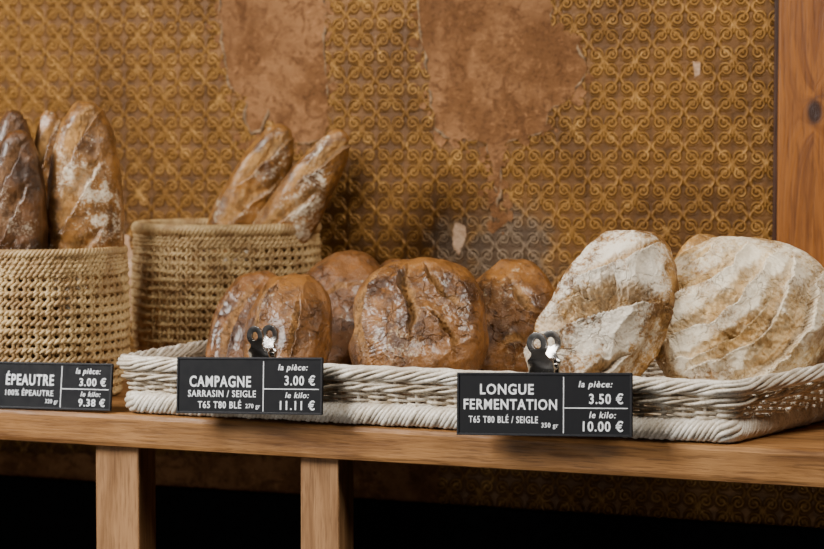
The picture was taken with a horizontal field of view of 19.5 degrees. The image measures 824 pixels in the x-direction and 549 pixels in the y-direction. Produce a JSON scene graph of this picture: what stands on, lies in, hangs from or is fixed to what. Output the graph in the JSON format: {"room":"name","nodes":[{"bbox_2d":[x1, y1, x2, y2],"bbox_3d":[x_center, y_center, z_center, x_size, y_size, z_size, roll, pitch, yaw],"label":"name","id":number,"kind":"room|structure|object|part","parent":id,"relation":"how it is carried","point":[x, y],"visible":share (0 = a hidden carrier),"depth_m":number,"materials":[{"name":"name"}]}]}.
{"room":"food shop","nodes":[
{"label":"food shop","id":0,"kind":"room"},
{"bbox_2d":[0,0,823,528],"bbox_3d":[0.051,-0.183,3.033,4.000,2.500,0.124,1,4,23],"label":"wall","id":1,"kind":"structure","parent":0,"point":[481,133],"depth_m":2.97,"materials":[{"name":"paper"}]},
{"bbox_2d":[0,475,823,548],"bbox_3d":[0.026,0.678,3.025,4.000,0.783,0.012,1,4,23],"label":"trim","id":2,"kind":"structure","parent":1,"relation":"attached to","point":[36,513],"depth_m":3.03,"materials":[{"name":"black"}]},
{"bbox_2d":[453,223,465,255],"bbox_3d":[0.059,-0.044,2.974,0.018,0.041,0.001,1,4,23],"label":"wall patch","id":3,"kind":"object","parent":1,"relation":"attached to","point":[459,229],"depth_m":2.97,"materials":[{"name":"paint"}]},
{"bbox_2d":[692,61,700,77],"bbox_3d":[0.337,-0.243,2.845,0.010,0.020,0.001,1,4,23],"label":"wall patch","id":4,"kind":"object","parent":1,"relation":"attached to","point":[696,65],"depth_m":2.84,"materials":[{"name":"paint"}]},
{"bbox_2d":[772,0,823,267],"bbox_3d":[0.517,-0.640,2.731,0.208,1.550,0.028,1,4,23],"label":"wooden post","id":5,"kind":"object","parent":1,"relation":"attached to","point":[798,113],"depth_m":2.77,"materials":[{"name":"brown wood"}]},
{"bbox_3d":[0.428,-0.643,2.775,0.009,1.550,0.016,1,4,23],"label":"moulding","id":6,"kind":"part","parent":5,"relation":"part of","materials":[{"name":"brown wood"}]},
{"bbox_3d":[-0.674,1.219,1.387,4.000,0.100,3.870,1,4,23],"label":"floor","id":7,"kind":"structure","parent":0,"visible":0},
{"bbox_2d":[0,379,823,548],"bbox_3d":[-0.081,0.610,2.766,2.600,0.950,0.535,1,4,23],"label":"wooden shelf","id":8,"kind":"object","parent":7,"relation":"on","point":[126,441],"visible":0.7,"depth_m":2.46,"materials":[{"name":"brown wood"}]},
{"bbox_2d":[0,361,113,410],"bbox_3d":[-0.385,0.120,2.579,0.145,0.053,0.012,1,4,23],"label":"price sign","id":9,"kind":"object","parent":8,"relation":"on","point":[23,385],"visible":1,"depth_m":2.58,"materials":[{"name":"black plastic"}]},
{"bbox_2d":[0,244,130,394],"bbox_3d":[-0.430,0.051,2.729,0.220,0.169,0.221,2,4,31],"label":"seagrass basket","id":10,"kind":"object","parent":8,"relation":"on","point":[60,264],"visible":0.66,"depth_m":2.63,"materials":[{"name":"beige wicker"}]},
{"bbox_2d":[0,110,31,143],"bbox_3d":[-0.460,-0.033,2.772,0.063,0.313,0.059,0,3,0],"label":"baguette","id":11,"kind":"object","parent":10,"relation":"in","point":[12,119],"visible":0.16,"depth_m":2.76,"materials":[{"name":"brown food"}]},
{"bbox_2d":[0,130,48,358],"bbox_3d":[-0.441,-0.016,2.680,0.069,0.290,0.065,0,3,-2],"label":"baguette","id":12,"kind":"object","parent":10,"relation":"in","point":[23,201],"visible":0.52,"depth_m":2.65,"materials":[{"name":"brown food"}]},
{"bbox_2d":[34,110,61,358],"bbox_3d":[-0.417,-0.034,2.791,0.056,0.313,0.051,0,3,-4],"label":"baguette","id":13,"kind":"object","parent":10,"relation":"in","point":[49,122],"visible":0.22,"depth_m":2.77,"materials":[{"name":"brown food"}]},
{"bbox_2d":[46,101,125,362],"bbox_3d":[-0.370,-0.034,2.712,0.091,0.323,0.082,0,3,3],"label":"baguette","id":14,"kind":"object","parent":10,"relation":"in","point":[85,200],"visible":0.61,"depth_m":2.68,"materials":[{"name":"brown food"}]},
{"bbox_3d":[-0.308,0.637,2.606,0.053,0.914,0.038,1,4,23],"label":"leg","id":15,"kind":"part","parent":8,"relation":"part of","materials":[{"name":"brown wood"}]},
{"bbox_2d":[130,218,321,351],"bbox_3d":[-0.227,0.028,2.953,0.237,0.187,0.237,-2,4,-27],"label":"seagrass basket","id":16,"kind":"object","parent":8,"relation":"on","point":[158,244],"visible":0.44,"depth_m":2.85,"materials":[{"name":"beige wicker"}]},
{"bbox_2d":[174,124,294,345],"bbox_3d":[-0.223,-0.038,2.980,0.166,0.298,0.080,2,4,25],"label":"baguette","id":17,"kind":"object","parent":16,"relation":"in","point":[264,165],"visible":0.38,"depth_m":2.94,"materials":[{"name":"brown food"}]},
{"bbox_2d":[194,129,350,340],"bbox_3d":[-0.173,-0.030,2.909,0.213,0.291,0.068,2,4,25],"label":"baguette","id":18,"kind":"object","parent":16,"relation":"in","point":[301,200],"visible":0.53,"depth_m":2.87,"materials":[{"name":"brown food"}]},
{"bbox_3d":[-0.088,0.643,2.514,0.044,0.914,0.038,1,4,23],"label":"leg","id":19,"kind":"part","parent":8,"relation":"part of","materials":[{"name":"brown wood"}]},
{"bbox_2d":[117,340,823,442],"bbox_3d":[0.101,0.108,2.523,0.789,0.081,0.307,1,4,23],"label":"wicker tray","id":20,"kind":"object","parent":8,"relation":"on","point":[664,407],"visible":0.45,"depth_m":2.40,"materials":[{"name":"white wicker"}]},
{"bbox_2d":[206,271,276,356],"bbox_3d":[-0.176,0.062,2.627,0.096,0.130,0.094,0,3,5],"label":"bread loaf","id":21,"kind":"object","parent":20,"relation":"in","point":[227,328],"visible":0.38,"depth_m":2.61,"materials":[{"name":"brown food"}]},
{"bbox_2d":[176,357,323,414],"bbox_3d":[-0.166,0.114,2.454,0.168,0.063,0.010,1,4,23],"label":"price sign","id":22,"kind":"object","parent":20,"relation":"attached to","point":[210,385],"visible":1,"depth_m":2.45,"materials":[{"name":"black plastic"}]},
{"bbox_2d":[247,324,278,356],"bbox_3d":[-0.153,0.075,2.465,0.032,0.047,0.026,3,4,36],"label":"clip","id":23,"kind":"object","parent":20,"relation":"attached to","point":[264,346],"visible":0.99,"depth_m":2.46,"materials":[{"name":"metal"}]},
{"bbox_3d":[-0.158,0.076,2.458,0.026,0.047,0.011,3,4,36],"label":"plate","id":24,"kind":"part","parent":23,"relation":"part of","materials":[{"name":"metal"}]},
{"bbox_3d":[-0.149,0.075,2.471,0.026,0.047,0.011,3,4,36],"label":"plate","id":25,"kind":"part","parent":23,"relation":"part of","materials":[{"name":"metal"}]},
{"bbox_2d":[243,273,331,362],"bbox_3d":[-0.131,0.066,2.543,0.094,0.133,0.100,0,3,8],"label":"bread loaf","id":26,"kind":"object","parent":20,"relation":"on","point":[298,306],"visible":0.59,"depth_m":2.52,"materials":[{"name":"brown food"}]},
{"bbox_2d":[305,250,380,383],"bbox_3d":[-0.089,0.050,2.661,0.123,0.152,0.102,0,3,5],"label":"bread loaf","id":27,"kind":"object","parent":20,"relation":"on","point":[341,274],"visible":0.3,"depth_m":2.64,"materials":[{"name":"brown food"}]},
{"bbox_2d":[380,258,399,266],"bbox_3d":[-0.023,0.054,2.678,0.061,0.142,0.080,1,3,8],"label":"bread loaf","id":28,"kind":"object","parent":20,"relation":"on","point":[394,259],"visible":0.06,"depth_m":2.69,"materials":[{"name":"brown food"}]},
{"bbox_2d":[348,257,488,403],"bbox_3d":[0.007,0.059,2.513,0.147,0.152,0.130,0,3,7],"label":"bread loaf","id":29,"kind":"object","parent":20,"relation":"on","point":[423,312],"visible":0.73,"depth_m":2.48,"materials":[{"name":"brown food"}]},
{"bbox_2d":[476,259,553,371],"bbox_3d":[0.100,0.057,2.580,0.108,0.146,0.103,1,4,11],"label":"bread loaf","id":30,"kind":"object","parent":20,"relation":"on","point":[516,292],"visible":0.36,"depth_m":2.55,"materials":[{"name":"brown food"}]},
{"bbox_2d":[527,330,561,372],"bbox_3d":[0.129,0.081,2.346,0.032,0.051,0.028,2,4,34],"label":"clip","id":31,"kind":"object","parent":20,"relation":"attached to","point":[544,359],"visible":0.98,"depth_m":2.34,"materials":[{"name":"metal"}]},
{"bbox_3d":[0.134,0.081,2.353,0.029,0.051,0.011,2,4,34],"label":"plate","id":32,"kind":"part","parent":31,"relation":"part of","materials":[{"name":"metal"}]},
{"bbox_2d":[457,372,632,436],"bbox_3d":[0.128,0.126,2.329,0.182,0.068,0.010,1,4,23],"label":"price sign","id":33,"kind":"object","parent":20,"relation":"attached to","point":[488,403],"visible":1,"depth_m":2.33,"materials":[{"name":"black plastic"}]},
{"bbox_2d":[523,230,678,376],"bbox_3d":[0.194,0.047,2.434,0.141,0.184,0.133,2,4,25],"label":"bread loaf","id":34,"kind":"object","parent":20,"relation":"on","point":[611,311],"visible":0.69,"depth_m":2.41,"materials":[{"name":"beige food"}]},
{"bbox_2d":[674,234,716,259],"bbox_3d":[0.308,0.045,2.550,0.087,0.175,0.065,0,3,4],"label":"bread loaf","id":35,"kind":"object","parent":20,"relation":"on","point":[697,239],"visible":0.06,"depth_m":2.56,"materials":[{"name":"beige food"}]},
{"bbox_2d":[655,236,823,409],"bbox_3d":[0.337,0.051,2.437,0.189,0.176,0.132,1,4,15],"label":"bread loaf","id":36,"kind":"object","parent":20,"relation":"on","point":[745,307],"visible":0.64,"depth_m":2.40,"materials":[{"name":"beige food"}]}
]}

